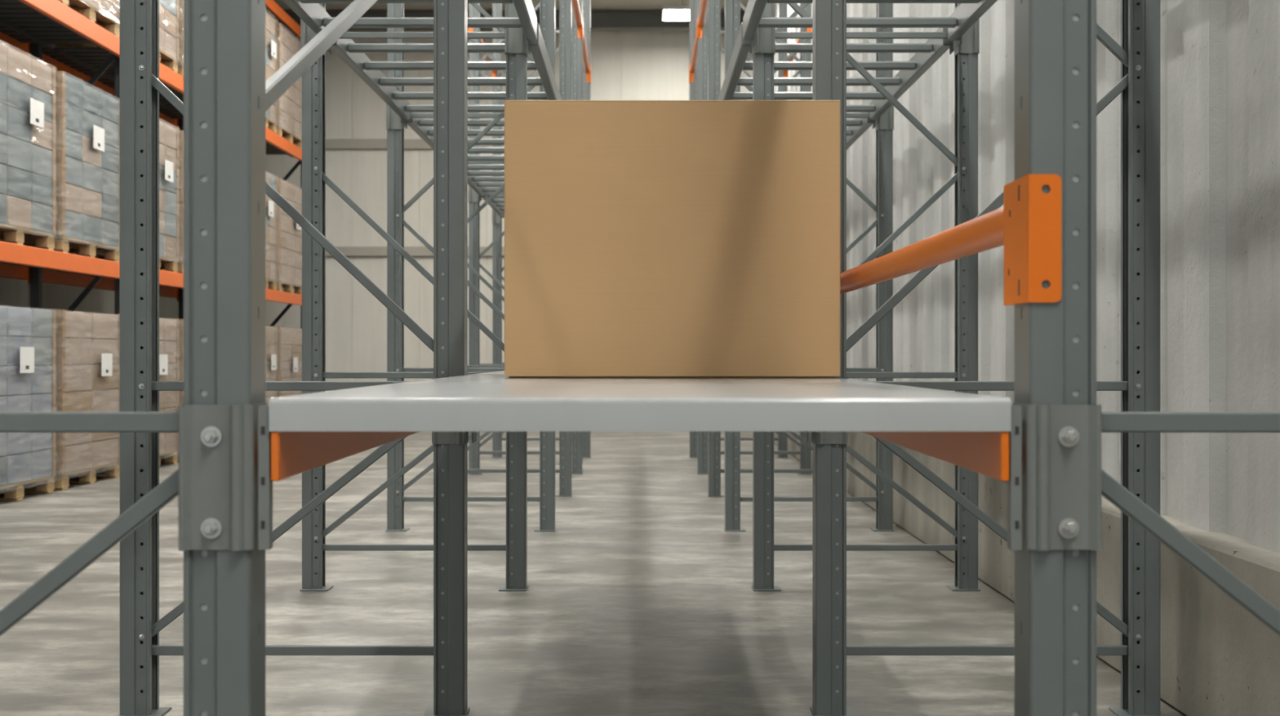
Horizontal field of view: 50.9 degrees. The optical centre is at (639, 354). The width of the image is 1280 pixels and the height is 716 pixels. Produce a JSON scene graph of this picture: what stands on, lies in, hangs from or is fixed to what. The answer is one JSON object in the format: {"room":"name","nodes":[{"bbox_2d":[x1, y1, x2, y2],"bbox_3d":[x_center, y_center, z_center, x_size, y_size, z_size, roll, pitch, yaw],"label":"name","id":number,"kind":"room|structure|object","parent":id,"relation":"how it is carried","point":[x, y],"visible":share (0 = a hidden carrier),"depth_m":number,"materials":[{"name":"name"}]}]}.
{"room":"warehouse","nodes":[
{"label":"warehouse","id":0,"kind":"room"},
{"bbox_2d":[0,276,114,313],"bbox_3d":[-8.100,-2.145,7.850,0.200,6.650,28.700,0,0,0],"label":"wall","id":1,"kind":"structure","parent":0,"point":[13,291],"depth_m":18.46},
{"bbox_2d":[159,31,752,381],"bbox_3d":[-2.950,-2.145,22.100,10.100,6.650,0.200,0,0,0],"label":"wall","id":2,"kind":"structure","parent":0,"point":[626,65],"depth_m":22.00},
{"bbox_2d":[293,138,504,149],"bbox_3d":[-3.050,-3.440,21.965,9.900,0.160,0.070,0,0,0],"label":"trim","id":3,"kind":"structure","parent":2,"relation":"attached to","point":[331,144],"depth_m":21.93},
{"bbox_2d":[325,246,504,256],"bbox_3d":[-3.050,-1.690,21.965,9.900,0.160,0.070,0,0,0],"label":"trim","id":4,"kind":"structure","parent":2,"relation":"attached to","point":[346,251],"depth_m":21.93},
{"bbox_2d":[283,9,744,31],"bbox_3d":[-3.050,-5.325,21.400,9.900,0.290,0.200,0,0,0],"label":"ceiling","id":5,"kind":"structure","parent":2,"relation":"attached to","point":[600,20],"depth_m":21.39,"materials":[{"name":"metal"}]},
{"bbox_2d":[273,0,748,9],"bbox_3d":[-3.000,-5.545,7.850,10.400,0.150,28.700,0,0,0],"label":"ceiling","id":6,"kind":"structure","parent":0,"point":[594,4],"depth_m":21.04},
{"bbox_2d":[662,0,689,20],"bbox_3d":[0.630,-5.270,20.100,0.590,0.400,0.640,0,0,0],"label":"ceiling lamp","id":7,"kind":"object","parent":6,"relation":"hanging from","point":[682,12],"visible":0.71,"depth_m":19.97,"materials":[{"name":"white"}]},
{"bbox_2d":[663,9,689,20],"bbox_3d":[0.630,-5.073,20.100,0.550,0.006,0.600,0,0,0],"label":"diffuser","id":8,"kind":"object","parent":7,"relation":"attached to","point":[668,15],"depth_m":20.07,"materials":[{"name":"white"}]},
{"bbox_2d":[0,431,1186,715],"bbox_3d":[-3.000,1.255,7.850,10.400,0.150,28.700,0,0,0],"label":"floor","id":9,"kind":"structure","parent":0,"point":[640,601],"depth_m":6.28,"materials":[{"name":"concrete"}]},
{"bbox_2d":[0,475,54,501],"bbox_3d":[-5.500,1.107,10.895,0.960,0.142,1.290,0,0,0],"label":"pallet","id":10,"kind":"object","parent":9,"relation":"on","point":[12,492],"visible":0.83,"depth_m":11.06,"materials":[{"name":"brown wood"}]},
{"bbox_2d":[0,304,57,486],"bbox_3d":[-5.493,0.340,10.896,1.061,1.482,1.371,0,0,0],"label":"load","id":11,"kind":"object","parent":10,"relation":"on","point":[24,386],"visible":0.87,"depth_m":11.01,"materials":[{"name":"cardboard"}]},
{"bbox_2d":[22,462,119,490],"bbox_3d":[-5.500,1.107,12.340,0.960,0.142,1.320,0,0,0],"label":"pallet","id":12,"kind":"object","parent":9,"relation":"on","point":[87,476],"visible":0.42,"depth_m":12.29,"materials":[{"name":"brown wood"}]},
{"bbox_2d":[34,309,119,474],"bbox_3d":[-5.495,0.340,12.339,1.075,1.482,1.414,0,0,0],"label":"load","id":13,"kind":"object","parent":12,"relation":"on","point":[88,366],"visible":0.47,"depth_m":12.21,"materials":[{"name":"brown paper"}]},
{"bbox_2d":[30,26,119,466],"bbox_3d":[-5.521,-1.970,13.220,0.969,6.300,0.120,0,0,0],"label":"frame","id":14,"kind":"object","parent":9,"relation":"on","point":[36,49],"visible":0.02,"depth_m":13.18,"materials":[{"name":"metal"}]},
{"bbox_2d":[0,262,30,284],"bbox_3d":[-6.016,-0.802,10.963,0.057,0.215,4.497,0,0,0],"label":"beam","id":15,"kind":"structure","parent":14,"relation":"attached to","point":[9,271],"depth_m":12.90,"materials":[{"name":"metal"}]},
{"bbox_2d":[0,240,119,279],"bbox_3d":[-5.029,-0.802,10.963,0.057,0.215,4.497,0,0,0],"label":"beam","id":16,"kind":"structure","parent":14,"relation":"attached to","point":[12,253],"depth_m":11.53,"materials":[{"name":"metal"}]},
{"bbox_2d":[0,262,53,270],"bbox_3d":[-5.521,-0.857,10.963,0.938,0.054,4.385,0,0,0],"label":"decking","id":17,"kind":"object","parent":16,"relation":"on","point":[0,262],"visible":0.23,"depth_m":12.58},
{"bbox_2d":[0,223,54,250],"bbox_3d":[-5.500,-0.963,10.895,0.960,0.142,1.290,0,0,0],"label":"pallet","id":18,"kind":"object","parent":17,"relation":"on","point":[8,233],"visible":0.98,"depth_m":11.14,"materials":[{"name":"brown wood"}]},
{"bbox_2d":[0,40,57,239],"bbox_3d":[-5.492,-1.730,10.898,1.061,1.482,1.374,0,0,0],"label":"load","id":19,"kind":"object","parent":18,"relation":"on","point":[28,166],"visible":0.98,"depth_m":11.01,"materials":[{"name":"cardboard"}]},
{"bbox_2d":[22,235,119,262],"bbox_3d":[-5.500,-0.963,12.340,0.960,0.142,1.320,0,0,0],"label":"pallet","id":20,"kind":"object","parent":17,"relation":"on","point":[64,244],"visible":0.52,"depth_m":12.29,"materials":[{"name":"brown wood"}]},
{"bbox_2d":[35,71,119,248],"bbox_3d":[-5.493,-1.730,12.342,1.061,1.482,1.405,0,0,0],"label":"load","id":21,"kind":"object","parent":20,"relation":"on","point":[88,135],"visible":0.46,"depth_m":12.23,"materials":[{"name":"cardboard"}]},
{"bbox_2d":[18,0,119,57],"bbox_3d":[-5.029,-2.955,10.963,0.057,0.230,4.497,0,0,0],"label":"beam","id":22,"kind":"structure","parent":14,"relation":"attached to","point":[55,10],"depth_m":11.96,"materials":[{"name":"metal"}]},
{"bbox_2d":[0,0,103,48],"bbox_3d":[-5.521,-3.017,10.963,0.938,0.054,4.385,0,0,0],"label":"decking","id":23,"kind":"object","parent":22,"relation":"on","point":[21,22],"visible":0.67,"depth_m":12.43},
{"bbox_2d":[57,0,119,37],"bbox_3d":[-5.500,-3.123,12.340,0.960,0.142,1.320,0,0,0],"label":"pallet","id":24,"kind":"object","parent":23,"relation":"on","point":[86,10],"visible":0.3,"depth_m":12.37,"materials":[{"name":"brown wood"}]},
{"bbox_2d":[68,0,119,23],"bbox_3d":[-5.494,-3.890,12.339,1.069,1.482,1.418,0,0,0],"label":"load","id":25,"kind":"object","parent":24,"relation":"on","point":[110,8],"visible":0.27,"depth_m":12.72,"materials":[{"name":"cardboard"}]},
{"bbox_2d":[42,269,178,301],"bbox_3d":[-6.016,-0.802,15.340,0.057,0.215,4.222,0,0,0],"label":"beam","id":26,"kind":"structure","parent":14,"relation":"attached to","point":[48,276],"depth_m":14.45,"materials":[{"name":"metal"}]},
{"bbox_2d":[42,53,178,127],"bbox_3d":[-6.016,-2.955,15.340,0.057,0.230,4.222,0,0,0],"label":"beam","id":27,"kind":"structure","parent":14,"relation":"attached to","point":[60,66],"depth_m":14.45,"materials":[{"name":"metal"}]},
{"bbox_2d":[159,62,183,93],"bbox_3d":[-5.029,-2.955,15.340,0.057,0.230,4.222,0,0,0],"label":"beam","id":28,"kind":"structure","parent":14,"relation":"attached to","point":[167,76],"depth_m":14.36,"materials":[{"name":"metal"}]},
{"bbox_2d":[42,47,183,119],"bbox_3d":[-5.521,-3.017,15.340,0.938,0.054,4.110,0,0,0],"label":"decking","id":29,"kind":"object","parent":28,"relation":"on","point":[86,60],"visible":0.27,"depth_m":13.97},
{"bbox_2d":[42,43,177,72],"bbox_3d":[-5.500,-3.123,14.010,0.960,0.142,1.220,0,0,0],"label":"pallet","id":30,"kind":"object","parent":29,"relation":"on","point":[170,62],"visible":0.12,"depth_m":14.26,"materials":[{"name":"brown wood"}]},
{"bbox_2d":[56,0,181,66],"bbox_3d":[-5.496,-3.890,14.010,1.071,1.482,1.318,0,0,0],"label":"load","id":31,"kind":"object","parent":30,"relation":"on","point":[169,10],"visible":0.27,"depth_m":14.38,"materials":[{"name":"cardboard"}]},
{"bbox_2d":[159,269,183,288],"bbox_3d":[-5.029,-0.802,15.340,0.057,0.215,4.222,0,0,0],"label":"beam","id":32,"kind":"structure","parent":14,"relation":"attached to","point":[169,278],"depth_m":14.36,"materials":[{"name":"metal"}]},
{"bbox_2d":[53,269,183,288],"bbox_3d":[-5.521,-0.857,15.340,0.938,0.054,4.110,0,0,0],"label":"decking","id":33,"kind":"object","parent":32,"relation":"on","point":[54,269],"visible":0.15,"depth_m":14.06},
{"bbox_2d":[75,252,177,272],"bbox_3d":[-5.500,-0.963,14.010,0.960,0.142,1.220,0,0,0],"label":"pallet","id":34,"kind":"object","parent":33,"relation":"on","point":[170,264],"visible":0.17,"depth_m":14.47,"materials":[{"name":"brown wood"}]},
{"bbox_2d":[159,118,181,263],"bbox_3d":[-5.495,-1.730,14.011,1.067,1.482,1.316,0,0,0],"label":"load","id":35,"kind":"object","parent":34,"relation":"on","point":[169,134],"visible":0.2,"depth_m":14.35,"materials":[{"name":"cardboard"}]},
{"bbox_2d":[160,260,183,273],"bbox_3d":[-5.500,-0.963,15.380,0.960,0.142,1.240,0,0,0],"label":"pallet","id":36,"kind":"object","parent":33,"relation":"on","point":[180,266],"visible":0.12,"depth_m":14.78,"materials":[{"name":"brown wood"}]},
{"bbox_2d":[178,130,183,261],"bbox_3d":[-5.495,-1.730,15.379,1.070,1.482,1.334,0,0,0],"label":"load","id":37,"kind":"object","parent":36,"relation":"on","point":[181,137],"visible":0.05,"depth_m":14.76,"materials":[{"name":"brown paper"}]},
{"bbox_2d":[0,0,266,715],"bbox_3d":[-1.137,-1.602,2.043,1.125,5.564,0.128,0,0,0],"label":"frame","id":38,"kind":"object","parent":9,"relation":"on","point":[215,479],"visible":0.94,"depth_m":2.00,"materials":[{"name":"grey paint"}]},
{"bbox_2d":[265,0,377,111],"bbox_3d":[-0.625,-0.883,3.232,0.022,1.063,2.275,0,0,0],"label":"diagonal brace","id":39,"kind":"object","parent":38,"relation":"attached to","point":[277,84],"visible":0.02,"depth_m":2.53,"materials":[{"name":"grey paint"}]},
{"bbox_2d":[257,404,420,549],"bbox_3d":[-0.551,0.182,3.196,0.032,0.214,2.408,0,0,0],"label":"beam","id":40,"kind":"structure","parent":38,"relation":"attached to","point":[282,455],"depth_m":2.07,"materials":[{"name":"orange metal"}]},
{"bbox_2d":[94,450,177,472],"bbox_3d":[-5.500,1.107,14.010,0.960,0.142,1.220,0,0,0],"label":"pallet","id":41,"kind":"object","parent":9,"relation":"on","point":[171,457],"visible":0.12,"depth_m":14.47,"materials":[{"name":"brown wood"}]},
{"bbox_2d":[97,316,180,453],"bbox_3d":[-5.497,0.340,14.011,1.076,1.482,1.325,0,0,0],"label":"load","id":42,"kind":"object","parent":41,"relation":"on","point":[169,328],"visible":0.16,"depth_m":14.35,"materials":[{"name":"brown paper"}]},
{"bbox_2d":[160,450,178,462],"bbox_3d":[-5.500,1.107,15.380,0.960,0.142,1.240,0,0,0],"label":"pallet","id":43,"kind":"object","parent":9,"relation":"on","point":[161,456],"visible":0.03,"depth_m":14.78,"materials":[{"name":"brown wood"}]},
{"bbox_2d":[173,318,183,407],"bbox_3d":[-5.497,0.340,15.377,1.074,1.482,1.339,0,0,0],"label":"load","id":44,"kind":"object","parent":43,"relation":"on","point":[181,330],"visible":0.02,"depth_m":14.76,"materials":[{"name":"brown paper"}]},
{"bbox_2d":[178,119,183,319],"bbox_3d":[-5.521,-1.970,17.460,0.969,6.300,0.120,0,0,0],"label":"frame","id":45,"kind":"object","parent":9,"relation":"on","point":[180,121],"visible":0.02,"depth_m":17.42,"materials":[{"name":"metal"}]},
{"bbox_2d":[265,0,300,39],"bbox_3d":[-5.029,-4.755,18.955,0.057,0.210,2.972,0,0,0],"label":"beam","id":46,"kind":"structure","parent":45,"relation":"attached to","point":[271,5],"depth_m":18.88,"materials":[{"name":"metal"}]},
{"bbox_2d":[265,126,302,161],"bbox_3d":[-5.029,-2.955,18.955,0.057,0.230,2.972,0,0,0],"label":"beam","id":47,"kind":"structure","parent":45,"relation":"attached to","point":[273,138],"depth_m":18.87,"materials":[{"name":"metal"}]},
{"bbox_2d":[265,141,293,157],"bbox_3d":[-5.521,-3.017,18.955,0.938,0.054,2.860,0,0,0],"label":"decking","id":48,"kind":"object","parent":47,"relation":"on","point":[270,149],"visible":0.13,"depth_m":19.89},
{"bbox_2d":[265,116,276,133],"bbox_3d":[-5.500,-3.123,18.100,0.960,0.142,0.960,0,0,0],"label":"pallet","id":49,"kind":"object","parent":48,"relation":"on","point":[269,124],"visible":0.17,"depth_m":18.43,"materials":[{"name":"brown wood"}]},
{"bbox_2d":[265,8,279,127],"bbox_3d":[-5.493,-3.890,18.099,1.063,1.482,1.043,0,0,0],"label":"load","id":50,"kind":"object","parent":49,"relation":"on","point":[271,22],"visible":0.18,"depth_m":18.29,"materials":[{"name":"cardboard"}]},
{"bbox_2d":[275,125,302,148],"bbox_3d":[-5.500,-3.123,19.385,0.960,0.142,1.330,0,0,0],"label":"pallet","id":51,"kind":"object","parent":48,"relation":"on","point":[287,135],"visible":0.23,"depth_m":19.33,"materials":[{"name":"brown wood"}]},
{"bbox_2d":[275,22,302,139],"bbox_3d":[-5.497,-3.890,19.386,1.074,1.482,1.430,0,0,0],"label":"load","id":52,"kind":"object","parent":51,"relation":"on","point":[290,104],"visible":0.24,"depth_m":19.31,"materials":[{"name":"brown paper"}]},
{"bbox_2d":[265,288,302,305],"bbox_3d":[-5.029,-0.802,18.955,0.057,0.215,2.972,0,0,0],"label":"beam","id":53,"kind":"structure","parent":45,"relation":"attached to","point":[274,295],"depth_m":18.84,"materials":[{"name":"metal"}]},
{"bbox_3d":[-5.521,-0.857,18.955,0.938,0.054,2.860,0,0,0],"label":"decking","id":54,"kind":"object","parent":53,"relation":"on","visible":0},
{"bbox_2d":[265,277,276,289],"bbox_3d":[-5.500,-0.963,18.100,0.960,0.142,0.960,0,0,0],"label":"pallet","id":55,"kind":"object","parent":54,"relation":"on","point":[271,284],"visible":0.14,"depth_m":18.43,"materials":[{"name":"brown wood"}]},
{"bbox_2d":[265,170,279,283],"bbox_3d":[-5.492,-1.730,18.101,1.065,1.482,1.041,0,0,0],"label":"load","id":56,"kind":"object","parent":55,"relation":"on","point":[271,207],"visible":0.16,"depth_m":18.32,"materials":[{"name":"cardboard"}]},
{"bbox_2d":[275,280,302,294],"bbox_3d":[-5.500,-0.963,19.385,0.960,0.142,1.330,0,0,0],"label":"pallet","id":57,"kind":"object","parent":54,"relation":"on","point":[287,286],"visible":0.27,"depth_m":19.33,"materials":[{"name":"brown wood"}]},
{"bbox_2d":[276,177,302,284],"bbox_3d":[-5.497,-1.730,19.387,1.071,1.482,1.426,0,0,0],"label":"load","id":58,"kind":"object","parent":57,"relation":"on","point":[290,233],"visible":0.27,"depth_m":19.31,"materials":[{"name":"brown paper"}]},
{"bbox_2d":[270,35,302,328],"bbox_3d":[-5.521,-1.970,20.450,0.969,6.300,0.120,0,0,0],"label":"frame","id":59,"kind":"object","parent":9,"relation":"on","point":[299,162],"visible":0.05,"depth_m":20.44,"materials":[{"name":"metal"}]},
{"bbox_2d":[117,0,469,715],"bbox_3d":[-1.133,-1.603,4.418,1.133,5.562,0.128,0,0,0],"label":"frame","id":60,"kind":"object","parent":9,"relation":"on","point":[140,86],"visible":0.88,"depth_m":4.38,"materials":[{"name":"grey paint"}]},
{"bbox_2d":[282,0,330,34],"bbox_3d":[-1.564,-1.628,5.584,0.056,0.180,2.260,0,0,0],"label":"beam","id":61,"kind":"structure","parent":60,"relation":"attached to","point":[313,15],"depth_m":6.31,"materials":[{"name":"metal"}]},
{"bbox_2d":[512,0,537,46],"bbox_3d":[-0.542,-1.628,5.584,0.056,0.180,2.260,0,0,0],"label":"beam","id":62,"kind":"structure","parent":60,"relation":"attached to","point":[525,10],"depth_m":6.34,"materials":[{"name":"metal"}]},
{"bbox_2d":[298,0,513,3],"bbox_3d":[-1.051,-1.608,6.055,0.968,0.045,0.042,0,0,0],"label":"bar","id":63,"kind":"object","parent":62,"relation":"attached to","point":[300,1],"visible":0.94,"depth_m":6.04,"materials":[{"name":"grey paint"}]},
{"bbox_2d":[322,17,521,27],"bbox_3d":[-1.051,-1.608,6.510,0.968,0.045,0.042,0,0,0],"label":"bar","id":64,"kind":"object","parent":62,"relation":"attached to","point":[362,22],"visible":0.64,"depth_m":6.49,"materials":[{"name":"grey paint"}]},
{"bbox_2d":[268,374,1011,431],"bbox_3d":[0.000,0.088,3.195,1.098,0.050,2.410,0,0,0],"label":"shelf","id":65,"kind":"object","parent":60,"relation":"attached to","point":[467,402],"visible":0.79,"depth_m":1.99,"materials":[{"name":"metal"}]},
{"bbox_2d":[504,100,839,377],"bbox_3d":[0.087,-0.311,3.945,0.906,0.749,0.650,0,0,0],"label":"cardboard box","id":66,"kind":"object","parent":65,"relation":"on","point":[643,238],"visible":1,"depth_m":3.62,"materials":[{"name":"cardboard"}]},
{"bbox_2d":[299,2,528,591],"bbox_3d":[-1.133,-1.602,6.778,1.133,5.564,0.128,0,0,0],"label":"frame","id":67,"kind":"object","parent":9,"relation":"on","point":[314,179],"visible":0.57,"depth_m":6.74,"materials":[{"name":"grey paint"}]},
{"bbox_2d":[326,39,409,124],"bbox_3d":[-1.564,-1.628,7.899,0.056,0.180,2.170,0,0,0],"label":"beam","id":68,"kind":"structure","parent":67,"relation":"attached to","point":[355,61],"depth_m":7.71,"materials":[{"name":"metal"}]},
{"bbox_2d":[528,22,561,100],"bbox_3d":[-0.542,-1.628,7.899,0.056,0.180,2.170,0,0,0],"label":"beam","id":69,"kind":"structure","parent":67,"relation":"attached to","point":[537,47],"depth_m":7.40,"materials":[{"name":"metal"}]},
{"bbox_2d":[346,43,504,53],"bbox_3d":[-1.051,-1.608,7.050,0.968,0.045,0.042,0,0,0],"label":"bar","id":70,"kind":"object","parent":69,"relation":"attached to","point":[351,47],"visible":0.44,"depth_m":7.03,"materials":[{"name":"grey paint"}]},
{"bbox_2d":[364,61,537,70],"bbox_3d":[-1.051,-1.608,7.482,0.968,0.045,0.042,0,0,0],"label":"bar","id":71,"kind":"object","parent":69,"relation":"attached to","point":[368,65],"visible":0.54,"depth_m":7.46,"materials":[{"name":"grey paint"}]},
{"bbox_2d":[404,104,504,112],"bbox_3d":[-1.051,-1.608,8.780,0.968,0.045,0.042,0,0,0],"label":"bar","id":72,"kind":"object","parent":69,"relation":"attached to","point":[408,108],"visible":0.58,"depth_m":8.76,"materials":[{"name":"grey paint"}]},
{"bbox_2d":[378,77,542,85],"bbox_3d":[-1.051,-1.608,7.915,0.968,0.045,0.042,0,0,0],"label":"bar","id":73,"kind":"object","parent":69,"relation":"attached to","point":[382,81],"visible":0.56,"depth_m":7.89,"materials":[{"name":"grey paint"}]},
{"bbox_2d":[392,92,547,99],"bbox_3d":[-1.051,-1.608,8.348,0.968,0.045,0.042,0,0,0],"label":"bar","id":74,"kind":"object","parent":69,"relation":"attached to","point":[396,95],"visible":0.7,"depth_m":8.33,"materials":[{"name":"grey paint"}]},
{"bbox_2d":[385,0,555,531],"bbox_3d":[-1.133,-1.602,9.050,1.133,5.564,0.124,0,0,0],"label":"frame","id":75,"kind":"object","parent":9,"relation":"on","point":[396,208],"visible":0.52,"depth_m":9.01,"materials":[{"name":"grey paint"}]},
{"bbox_2d":[404,112,433,150],"bbox_3d":[-1.564,-1.628,10.134,0.056,0.180,2.100,0,0,0],"label":"beam","id":76,"kind":"structure","parent":75,"relation":"attached to","point":[422,131],"depth_m":9.49,"materials":[{"name":"metal"}]},
{"bbox_3d":[-0.542,-1.628,10.134,0.055,0.180,2.100,0,0,0],"label":"beam","id":77,"kind":"structure","parent":75,"relation":"attached to","visible":0},
{"bbox_2d":[417,119,504,126],"bbox_3d":[-1.051,-1.608,9.320,0.968,0.045,0.042,0,0,0],"label":"bar","id":78,"kind":"object","parent":77,"relation":"attached to","point":[421,122],"visible":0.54,"depth_m":9.30,"materials":[{"name":"grey paint"}]},
{"bbox_2d":[467,0,572,497],"bbox_3d":[-1.133,-1.602,11.250,1.133,5.564,0.124,0,0,0],"label":"frame","id":79,"kind":"object","parent":9,"relation":"on","point":[565,470],"visible":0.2,"depth_m":11.21,"materials":[{"name":"grey paint"}]},
{"bbox_2d":[572,0,591,83],"bbox_3d":[-0.599,-3.228,13.393,0.064,0.190,4.385,0,0,0],"label":"beam","id":80,"kind":"structure","parent":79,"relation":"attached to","point":[580,24],"depth_m":13.30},
{"bbox_2d":[467,0,582,474],"bbox_3d":[-1.133,-1.602,13.350,1.133,5.564,0.124,0,0,0],"label":"frame","id":81,"kind":"object","parent":9,"relation":"on","point":[474,255],"visible":0.46,"depth_m":13.30,"materials":[{"name":"grey paint"}]},
{"bbox_2d":[492,0,591,457],"bbox_3d":[-1.133,-1.602,15.500,1.133,5.564,0.124,0,0,0],"label":"frame","id":82,"kind":"object","parent":9,"relation":"on","point":[497,269],"visible":0.32,"depth_m":15.46,"materials":[{"name":"grey paint"}]},
{"bbox_2d":[688,0,787,457],"bbox_3d":[1.133,-1.602,15.500,1.133,5.564,0.124,0,0,0],"label":"frame","id":83,"kind":"object","parent":9,"relation":"on","point":[782,7],"visible":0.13,"depth_m":15.46,"materials":[{"name":"grey paint"}]},
{"bbox_2d":[697,0,812,474],"bbox_3d":[1.133,-1.602,13.350,1.133,5.564,0.124,0,0,0],"label":"frame","id":84,"kind":"object","parent":9,"relation":"on","point":[805,452],"visible":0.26,"depth_m":13.31,"materials":[{"name":"grey paint"}]},
{"bbox_2d":[707,0,812,497],"bbox_3d":[1.133,-1.602,11.250,1.133,5.564,0.124,0,0,0],"label":"frame","id":85,"kind":"object","parent":9,"relation":"on","point":[714,470],"visible":0.16,"depth_m":11.21,"materials":[{"name":"grey paint"}]},
{"bbox_2d":[688,0,707,83],"bbox_3d":[0.599,-3.228,13.393,0.064,0.190,4.385,0,0,0],"label":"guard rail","id":86,"kind":"object","parent":85,"relation":"attached to","point":[700,24],"visible":0.99,"depth_m":13.30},
{"bbox_2d":[724,0,894,531],"bbox_3d":[1.133,-1.602,9.050,1.133,5.564,0.124,0,0,0],"label":"frame","id":87,"kind":"object","parent":9,"relation":"on","point":[883,208],"visible":0.42,"depth_m":9.01,"materials":[{"name":"grey paint"}]},
{"bbox_2d":[846,112,875,150],"bbox_3d":[1.564,-1.628,10.134,0.056,0.180,2.100,0,0,0],"label":"beam","id":88,"kind":"structure","parent":87,"relation":"attached to","point":[857,131],"depth_m":9.49,"materials":[{"name":"metal"}]},
{"bbox_2d":[751,2,980,591],"bbox_3d":[1.133,-1.602,6.778,1.133,5.564,0.128,0,0,0],"label":"frame","id":89,"kind":"object","parent":9,"relation":"on","point":[965,157],"visible":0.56,"depth_m":6.74,"materials":[{"name":"grey paint"}]},
{"bbox_2d":[718,22,751,100],"bbox_3d":[0.542,-1.628,7.899,0.056,0.180,2.170,0,0,0],"label":"beam","id":90,"kind":"structure","parent":89,"relation":"attached to","point":[742,47],"depth_m":7.40,"materials":[{"name":"metal"}]},
{"bbox_2d":[732,92,885,99],"bbox_3d":[1.051,-1.608,8.348,0.968,0.045,0.042,0,0,0],"label":"bar","id":91,"kind":"object","parent":90,"relation":"attached to","point":[737,95],"visible":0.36,"depth_m":8.33,"materials":[{"name":"grey paint"}]},
{"bbox_2d":[737,77,901,85],"bbox_3d":[1.051,-1.608,7.915,0.968,0.045,0.042,0,0,0],"label":"bar","id":92,"kind":"object","parent":90,"relation":"attached to","point":[742,81],"visible":0.56,"depth_m":7.89,"materials":[{"name":"grey paint"}]},
{"bbox_2d":[742,61,915,70],"bbox_3d":[1.051,-1.608,7.482,0.968,0.045,0.042,0,0,0],"label":"bar","id":93,"kind":"object","parent":90,"relation":"attached to","point":[778,65],"visible":0.54,"depth_m":7.46,"materials":[{"name":"grey paint"}]},
{"bbox_2d":[775,43,933,53],"bbox_3d":[1.051,-1.608,7.050,0.968,0.045,0.042,0,0,0],"label":"bar","id":94,"kind":"object","parent":90,"relation":"attached to","point":[780,47],"visible":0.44,"depth_m":7.03,"materials":[{"name":"grey paint"}]},
{"bbox_2d":[870,27,954,124],"bbox_3d":[1.564,-1.628,7.899,0.056,0.180,2.170,0,0,0],"label":"beam","id":95,"kind":"structure","parent":89,"relation":"attached to","point":[924,61],"depth_m":7.55,"materials":[{"name":"metal"}]},
{"bbox_2d":[810,0,1162,715],"bbox_3d":[1.133,-1.603,4.418,1.133,5.562,0.128,0,0,0],"label":"frame","id":96,"kind":"object","parent":9,"relation":"on","point":[1139,51],"visible":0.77,"depth_m":4.38,"materials":[{"name":"grey paint"}]},
{"bbox_2d":[742,0,767,46],"bbox_3d":[0.542,-1.628,5.584,0.056,0.180,2.260,0,0,0],"label":"beam","id":97,"kind":"structure","parent":96,"relation":"attached to","point":[754,10],"depth_m":6.34,"materials":[{"name":"metal"}]},
{"bbox_2d":[758,17,957,27],"bbox_3d":[1.051,-1.608,6.510,0.968,0.045,0.042,0,0,0],"label":"bar","id":98,"kind":"object","parent":97,"relation":"attached to","point":[765,22],"visible":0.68,"depth_m":6.49,"materials":[{"name":"grey paint"}]},
{"bbox_2d":[766,0,981,3],"bbox_3d":[1.051,-1.608,6.055,0.968,0.045,0.042,0,0,0],"label":"bar","id":99,"kind":"object","parent":97,"relation":"attached to","point":[768,1],"visible":0.94,"depth_m":6.04,"materials":[{"name":"grey paint"}]},
{"bbox_2d":[947,0,997,46],"bbox_3d":[1.564,-1.628,5.584,0.056,0.180,2.260,0,0,0],"label":"beam","id":100,"kind":"structure","parent":96,"relation":"attached to","point":[966,15],"depth_m":6.37,"materials":[{"name":"metal"}]},
{"bbox_2d":[1013,0,1279,715],"bbox_3d":[1.137,-1.602,2.043,1.125,5.564,0.128,0,0,0],"label":"frame","id":101,"kind":"object","parent":9,"relation":"on","point":[1064,479],"visible":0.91,"depth_m":2.00,"materials":[{"name":"grey paint"}]},
{"bbox_2d":[859,404,1022,549],"bbox_3d":[0.551,0.182,3.196,0.032,0.214,2.408,0,0,0],"label":"beam","id":102,"kind":"structure","parent":101,"relation":"attached to","point":[997,455],"depth_m":2.07,"materials":[{"name":"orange metal"}]},
{"bbox_2d":[840,174,1061,305],"bbox_3d":[0.602,-0.173,3.251,0.073,0.190,2.510,0,0,0],"label":"beam","id":103,"kind":"structure","parent":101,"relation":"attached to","point":[1028,226],"depth_m":2.07,"materials":[{"name":"metal"}]},
{"bbox_3d":[-5.500,1.107,18.100,0.960,0.142,0.960,0,0,0],"label":"pallet","id":104,"kind":"object","parent":9,"relation":"on","visible":0},
{"bbox_2d":[265,325,278,405],"bbox_3d":[-5.493,0.340,18.100,1.064,1.482,1.044,0,0,0],"label":"load","id":105,"kind":"object","parent":104,"relation":"on","point":[271,332],"visible":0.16,"depth_m":18.28,"materials":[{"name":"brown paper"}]},
{"bbox_3d":[-5.500,1.107,19.385,0.960,0.142,1.330,0,0,0],"label":"pallet","id":106,"kind":"object","parent":9,"relation":"on","visible":0},
{"bbox_2d":[266,326,302,396],"bbox_3d":[-5.495,0.340,19.383,1.065,1.482,1.418,0,0,0],"label":"load","id":107,"kind":"object","parent":106,"relation":"on","point":[290,355],"visible":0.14,"depth_m":19.31,"materials":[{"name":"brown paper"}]},
{"bbox_2d":[773,0,1279,553],"bbox_3d":[2.025,-2.395,7.750,0.250,6.150,28.500,0,0,0],"label":"wall","id":108,"kind":"structure","parent":0,"point":[1220,60],"depth_m":4.88,"materials":[{"name":"white paint"}]},
{"bbox_2d":[773,431,1279,715],"bbox_3d":[1.962,0.885,7.750,0.375,0.590,28.500,0,0,0],"label":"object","id":109,"kind":"structure","parent":108,"relation":"attached to","point":[1217,658],"depth_m":4.45,"materials":[{"name":"concrete"}]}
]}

